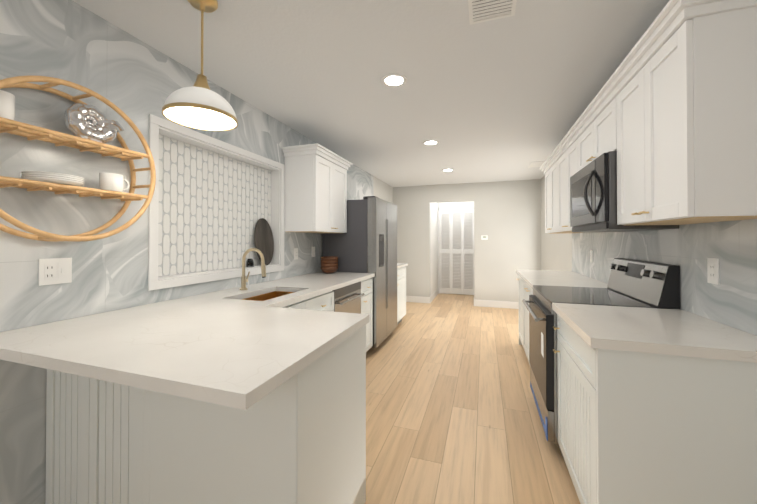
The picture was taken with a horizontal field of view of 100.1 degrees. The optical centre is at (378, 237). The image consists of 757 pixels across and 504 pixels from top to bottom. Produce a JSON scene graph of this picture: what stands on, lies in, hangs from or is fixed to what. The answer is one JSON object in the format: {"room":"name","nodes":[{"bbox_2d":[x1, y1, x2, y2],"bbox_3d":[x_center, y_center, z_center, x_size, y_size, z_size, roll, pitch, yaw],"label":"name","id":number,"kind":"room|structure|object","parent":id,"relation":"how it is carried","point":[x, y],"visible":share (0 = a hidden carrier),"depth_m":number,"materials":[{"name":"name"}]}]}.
{"room":"kitchen","nodes":[
{"label":"kitchen","id":0,"kind":"room"},
{"bbox_2d":[0,0,391,503],"bbox_3d":[-1.288,0.099,2.272,0.200,2.420,9.700,0,-1,18],"label":"wall","id":1,"kind":"structure","parent":0,"point":[134,80],"depth_m":1.50,"materials":[{"name":"stone"}]},
{"bbox_2d":[38,258,71,285],"bbox_3d":[-1.456,0.151,1.431,0.011,0.116,0.115,0,-1,18],"label":"electrical outlet","id":2,"kind":"object","parent":1,"relation":"attached to","point":[54,271],"visible":1,"depth_m":1.43,"materials":[{"name":"white plastic"}]},
{"bbox_2d":[0,75,155,241],"bbox_3d":[-1.374,-0.324,1.398,0.172,0.683,0.683,0,-1,18],"label":"shelf","id":3,"kind":"object","parent":1,"relation":"attached to","point":[33,132],"visible":0.98,"depth_m":1.40,"materials":[{"name":"brown wood"}]},
{"bbox_2d":[0,90,14,119],"bbox_3d":[-1.442,-0.494,1.179,0.092,0.105,0.122,0,-1,18],"label":"mug","id":4,"kind":"object","parent":3,"relation":"on","point":[7,105],"visible":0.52,"depth_m":1.19,"materials":[{"name":"white ceramic"}]},
{"bbox_2d":[21,171,84,185],"bbox_3d":[-1.384,-0.244,1.353,0.190,0.039,0.190,0,-1,18],"label":"plates","id":5,"kind":"object","parent":3,"relation":"on","point":[61,178],"visible":0.83,"depth_m":1.29,"materials":[{"name":"white ceramic"}]},
{"bbox_2d":[64,103,123,142],"bbox_3d":[-1.340,-0.529,1.502,0.102,0.181,0.230,0,-1,18],"label":"decor","id":6,"kind":"object","parent":3,"relation":"on","point":[79,117],"visible":1,"depth_m":1.46,"materials":[{"name":"white"}]},
{"bbox_2d":[99,173,129,191],"bbox_3d":[-1.309,-0.267,1.577,0.094,0.088,0.126,0,-1,18],"label":"mug","id":7,"kind":"object","parent":3,"relation":"on","point":[112,181],"visible":0.81,"depth_m":1.53,"materials":[{"name":"white ceramic"}]},
{"bbox_2d":[158,134,270,276],"bbox_3d":[-1.216,-0.200,2.477,0.007,0.896,1.176,0,-1,18],"label":"wall","id":8,"kind":"structure","parent":1,"relation":"attached to","point":[214,207],"depth_m":2.32,"materials":[{"name":"grey tile"}]},
{"bbox_2d":[148,114,284,290],"bbox_3d":[-1.172,-0.200,2.462,0.099,0.919,1.199,0,-1,18],"label":"trim","id":9,"kind":"structure","parent":1,"relation":"attached to","point":[275,201],"depth_m":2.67,"materials":[{"name":"white paint"}]},
{"bbox_2d":[246,259,253,266],"bbox_3d":[-1.090,0.215,2.690,0.060,0.070,0.060,0,-1,18],"label":"glass jar","id":10,"kind":"object","parent":9,"relation":"on","point":[249,262],"visible":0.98,"depth_m":2.67,"materials":[{"name":"black"}]},
{"bbox_2d":[254,218,273,264],"bbox_3d":[-1.036,0.037,2.879,0.058,0.428,0.250,0,-1,18],"label":"cutting board","id":11,"kind":"object","parent":9,"relation":"on","point":[263,240],"visible":0.85,"depth_m":2.87,"materials":[{"name":"wood"}]},
{"bbox_2d":[294,248,297,259],"bbox_3d":[-0.848,0.167,3.263,0.007,0.116,0.070,0,-1,18],"label":"electrical outlet","id":12,"kind":"object","parent":1,"relation":"attached to","point":[295,253],"visible":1,"depth_m":3.25,"materials":[{"name":"white plastic"}]},
{"bbox_2d":[312,247,314,256],"bbox_3d":[-0.736,0.160,3.595,0.011,0.116,0.070,0,-1,18],"label":"electrical outlet","id":13,"kind":"object","parent":1,"relation":"attached to","point":[313,251],"visible":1,"depth_m":3.59,"materials":[{"name":"white plastic"}]},
{"bbox_2d":[281,143,352,232],"bbox_3d":[-0.615,-0.458,3.353,0.392,0.809,0.817,0,-1,18],"label":"upper cabinet","id":14,"kind":"object","parent":1,"relation":"attached to","point":[315,187],"visible":0.98,"depth_m":3.05,"materials":[{"name":"white wood"}]},
{"bbox_2d":[72,0,669,186],"bbox_3d":[0.312,-1.135,2.435,3.140,0.050,11.000,0,-1,18],"label":"ceiling","id":15,"kind":"structure","parent":0,"point":[510,98],"depth_m":2.06,"materials":[{"name":"white paint"}]},
{"bbox_2d":[162,0,237,130],"bbox_3d":[-0.826,-0.833,1.483,0.309,0.568,0.309,0,-1,18],"label":"pendant lamp","id":16,"kind":"object","parent":15,"relation":"hanging from","point":[199,104],"visible":1,"depth_m":1.47,"materials":[{"name":"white metal"}]},
{"bbox_2d":[381,73,407,87],"bbox_3d":[0.110,-1.107,2.239,0.190,0.008,0.190,0,-1,18],"label":"recessed light","id":17,"kind":"object","parent":15,"relation":"in","point":[393,80],"visible":1,"depth_m":2.23,"materials":[{"name":"white paint"}]},
{"bbox_2d":[423,140,438,145],"bbox_3d":[0.606,-1.095,3.665,0.190,0.008,0.190,0,-1,18],"label":"recessed light","id":18,"kind":"object","parent":15,"relation":"in","point":[431,142],"visible":0.96,"depth_m":3.65,"materials":[{"name":"white paint"}]},
{"bbox_2d":[468,0,516,24],"bbox_3d":[0.518,-1.114,1.439,0.216,0.008,0.376,0,-1,18],"label":"ceiling vent","id":19,"kind":"object","parent":15,"relation":"in","point":[480,11],"visible":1,"depth_m":1.55,"materials":[{"name":"grey metal"}]},
{"bbox_2d":[528,161,544,167],"bbox_3d":[2.354,-1.086,4.707,0.196,0.008,0.336,0,-1,18],"label":"ceiling vent","id":20,"kind":"object","parent":15,"relation":"in","point":[536,164],"visible":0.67,"depth_m":4.70,"materials":[{"name":"grey metal"}]},
{"bbox_2d":[392,180,539,301],"bbox_3d":[1.670,0.134,6.347,2.820,2.420,0.100,0,-1,18],"label":"wall","id":21,"kind":"structure","parent":0,"point":[508,212],"depth_m":6.17,"materials":[{"name":"paint"}]},
{"bbox_2d":[406,296,429,302],"bbox_3d":[0.689,1.281,6.600,0.750,0.130,0.018,0,-1,18],"label":"baseboard","id":22,"kind":"structure","parent":21,"relation":"attached to","point":[417,299],"depth_m":6.55,"materials":[{"name":"white paint"}]},
{"bbox_2d":[430,288,438,302],"bbox_3d":[1.257,1.285,7.097,0.015,0.130,1.315,0,-1,18],"label":"baseboard","id":23,"kind":"structure","parent":21,"relation":"attached to","point":[436,292],"depth_m":7.03,"materials":[{"name":"white paint"}]},
{"bbox_2d":[438,206,473,293],"bbox_3d":[1.869,0.304,7.569,0.875,2.100,0.049,0,-1,18],"label":"door frame","id":24,"kind":"structure","parent":21,"relation":"attached to","point":[455,207],"depth_m":7.67,"materials":[{"name":"white paint"}]},
{"bbox_2d":[440,209,473,294],"bbox_3d":[1.866,0.333,7.554,0.796,2.018,0.050,0,-1,18],"label":"louvered bifold door","id":25,"kind":"structure","parent":21,"relation":"in","point":[456,251],"depth_m":7.56,"materials":[{"name":"white paint"}]},
{"bbox_2d":[481,235,487,239],"bbox_3d":[2.058,0.000,6.153,0.120,0.085,0.023,0,-1,18],"label":"thermostat","id":26,"kind":"object","parent":21,"relation":"attached to","point":[484,237],"visible":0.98,"depth_m":6.14,"materials":[{"name":"white plastic"}]},
{"bbox_2d":[475,300,518,308],"bbox_3d":[2.439,1.276,6.018,1.140,0.130,0.018,0,-1,18],"label":"baseboard","id":27,"kind":"structure","parent":21,"relation":"attached to","point":[484,303],"depth_m":6.07,"materials":[{"name":"white paint"}]},
{"bbox_2d":[365,293,579,503],"bbox_3d":[0.312,1.335,2.414,3.140,0.050,11.000,0,-1,18],"label":"floor","id":28,"kind":"structure","parent":0,"point":[452,415],"depth_m":2.32,"materials":[{"name":"brown wood"}]},
{"bbox_2d":[45,369,152,503],"bbox_3d":[-1.050,0.862,1.613,0.658,0.882,0.673,0,-1,18],"label":"panel","id":29,"kind":"object","parent":28,"relation":"on","point":[99,433],"depth_m":1.30,"materials":[{"name":"white wood"}]},
{"bbox_2d":[153,310,372,503],"bbox_3d":[-0.491,0.860,1.427,0.723,0.882,0.673,0,-1,18],"label":"base cabinet","id":30,"kind":"object","parent":28,"relation":"on","point":[299,437],"depth_m":1.12,"materials":[{"name":"white wood"}]},
{"bbox_2d":[0,299,247,354],"bbox_3d":[-1.026,0.398,1.445,0.270,0.037,0.860,0,-1,18],"label":"countertop","id":31,"kind":"structure","parent":30,"relation":"on","point":[63,337],"depth_m":1.34,"materials":[{"name":"stone"}]},
{"bbox_2d":[0,271,374,374],"bbox_3d":[-0.789,0.406,2.348,0.690,0.037,2.725,0,-1,18],"label":"countertop","id":32,"kind":"structure","parent":30,"relation":"on","point":[306,286],"depth_m":1.59,"materials":[{"name":"stone"}]},
{"bbox_2d":[239,248,265,289],"bbox_3d":[-0.917,0.231,2.341,0.225,0.312,0.083,0,-1,18],"label":"faucet","id":33,"kind":"object","parent":32,"relation":"on","point":[244,279],"visible":1,"depth_m":2.34,"materials":[{"name":"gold metal"}]},
{"bbox_2d":[241,291,293,300],"bbox_3d":[-0.760,0.523,2.224,0.334,0.195,0.574,0,-1,18],"label":"sink","id":34,"kind":"object","parent":32,"relation":"in","point":[268,296],"visible":0.1,"depth_m":2.45,"materials":[{"name":"gold metal"}]},
{"bbox_2d":[321,256,337,273],"bbox_3d":[-0.549,0.305,3.542,0.196,0.183,0.196,0,-1,18],"label":"bowls","id":35,"kind":"object","parent":32,"relation":"on","point":[329,264],"visible":1,"depth_m":3.46,"materials":[{"name":"brown wood"}]},
{"bbox_2d":[72,303,368,409],"bbox_3d":[-0.468,0.397,1.259,0.607,0.037,0.860,0,-1,18],"label":"countertop","id":36,"kind":"structure","parent":30,"relation":"on","point":[228,347],"depth_m":1.03,"materials":[{"name":"stone"}]},
{"bbox_2d":[301,278,372,313],"bbox_3d":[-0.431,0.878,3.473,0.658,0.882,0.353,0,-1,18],"label":"base cabinet","id":37,"kind":"object","parent":28,"relation":"on","point":[325,301],"depth_m":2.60,"materials":[{"name":"white wood"}]},
{"bbox_2d":[333,281,364,313],"bbox_3d":[-0.529,0.876,3.001,0.656,0.878,0.595,0,-1,18],"label":"dishwasher","id":38,"kind":"object","parent":28,"relation":"on","point":[347,299],"visible":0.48,"depth_m":2.90,"materials":[{"name":"grey metal"}]},
{"bbox_2d":[323,196,396,347],"bbox_3d":[-0.194,0.429,4.082,0.672,1.790,0.908,0,-1,18],"label":"fridge","id":39,"kind":"object","parent":28,"relation":"on","point":[366,242],"visible":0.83,"depth_m":3.67,"materials":[{"name":"grey metal"}]},
{"bbox_2d":[397,267,405,324],"bbox_3d":[0.041,0.890,4.843,0.688,0.882,0.668,0,-1,18],"label":"base cabinet","id":40,"kind":"object","parent":28,"relation":"on","point":[401,293],"visible":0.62,"depth_m":4.79,"materials":[{"name":"white wood"}]},
{"bbox_2d":[397,263,407,268],"bbox_3d":[0.038,0.427,4.854,0.679,0.037,0.687,0,-1,18],"label":"countertop","id":41,"kind":"structure","parent":40,"relation":"on","point":[400,265],"depth_m":4.82,"materials":[{"name":"stone"}]},
{"bbox_2d":[516,275,519,344],"bbox_3d":[1.937,0.879,3.591,0.592,0.882,0.549,0,-1,18],"label":"base cabinet","id":42,"kind":"object","parent":28,"relation":"on","point":[518,279],"depth_m":3.87,"materials":[{"name":"white wood"}]},
{"bbox_2d":[520,277,532,364],"bbox_3d":[1.729,0.874,2.966,0.592,0.882,0.999,0,-1,18],"label":"base cabinet","id":43,"kind":"object","parent":28,"relation":"on","point":[525,290],"depth_m":3.41,"materials":[{"name":"white wood"}]},
{"bbox_2d":[522,258,679,457],"bbox_3d":[1.393,0.730,2.149,0.695,1.155,0.756,0,-1,18],"label":"range","id":44,"kind":"object","parent":28,"relation":"on","point":[638,283],"visible":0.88,"depth_m":1.96,"materials":[{"name":"silver metal"}]},
{"bbox_2d":[553,314,756,503],"bbox_3d":[1.219,0.861,1.433,0.592,0.882,0.702,0,-1,18],"label":"base cabinet","id":45,"kind":"object","parent":28,"relation":"on","point":[641,428],"depth_m":1.14,"materials":[{"name":"white wood"}]},
{"bbox_2d":[516,270,756,362],"bbox_3d":[1.554,0.407,2.483,0.617,0.037,2.924,0,-1,18],"label":"countertop","id":46,"kind":"structure","parent":45,"relation":"on","point":[676,332],"depth_m":1.32,"materials":[{"name":"stone"}]},
{"bbox_2d":[540,175,681,309],"bbox_3d":[1.549,0.091,1.328,0.100,2.420,9.700,0,-1,18],"label":"wall","id":47,"kind":"structure","parent":0,"point":[555,249],"depth_m":4.88,"materials":[{"name":"paint"}]},
{"bbox_2d":[544,156,579,233],"bbox_3d":[2.043,-0.437,3.447,0.292,0.762,0.776,0,-1,18],"label":"upper cabinet","id":48,"kind":"object","parent":47,"relation":"attached to","point":[550,172],"depth_m":3.52,"materials":[{"name":"white wood"}]},
{"bbox_2d":[556,132,575,231],"bbox_3d":[1.836,-0.442,2.824,0.292,0.762,0.776,0,-1,18],"label":"upper cabinet","id":49,"kind":"object","parent":47,"relation":"attached to","point":[566,158],"depth_m":2.93,"materials":[{"name":"white wood"}]},
{"bbox_2d":[576,92,611,172],"bbox_3d":[1.593,-0.661,2.097,0.292,0.337,0.760,0,-1,18],"label":"upper cabinet","id":50,"kind":"object","parent":47,"relation":"attached to","point":[593,137],"depth_m":2.09,"materials":[{"name":"white wood"}]},
{"bbox_2d":[570,151,678,231],"bbox_3d":[1.536,-0.265,2.110,0.394,0.440,0.752,0,-1,18],"label":"microwave","id":51,"kind":"object","parent":50,"relation":"attached to","point":[593,195],"visible":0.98,"depth_m":1.93,"materials":[{"name":"black metal"}]},
{"bbox_2d":[572,219,756,335],"bbox_3d":[1.847,0.161,2.393,0.008,0.452,2.910,0,-1,18],"label":"backsplash","id":52,"kind":"structure","parent":47,"relation":"attached to","point":[730,300],"depth_m":1.53,"materials":[{"name":"stone"}]},
{"bbox_2d":[590,250,592,261],"bbox_3d":[2.065,0.181,3.074,0.007,0.116,0.070,0,-1,18],"label":"electrical outlet","id":53,"kind":"object","parent":52,"relation":"attached to","point":[591,255],"visible":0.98,"depth_m":3.06,"materials":[{"name":"white plastic"}]},
{"bbox_2d":[707,258,719,284],"bbox_3d":[1.522,0.152,1.442,0.007,0.116,0.070,0,-1,18],"label":"electrical outlet","id":54,"kind":"object","parent":52,"relation":"attached to","point":[712,270],"visible":1,"depth_m":1.44,"materials":[{"name":"white plastic"}]},
{"bbox_2d":[612,0,756,225],"bbox_3d":[1.369,-0.454,1.421,0.292,0.762,0.653,0,-1,18],"label":"upper cabinet","id":55,"kind":"object","parent":47,"relation":"attached to","point":[669,114],"depth_m":1.16,"materials":[{"name":"white wood"}]}
]}

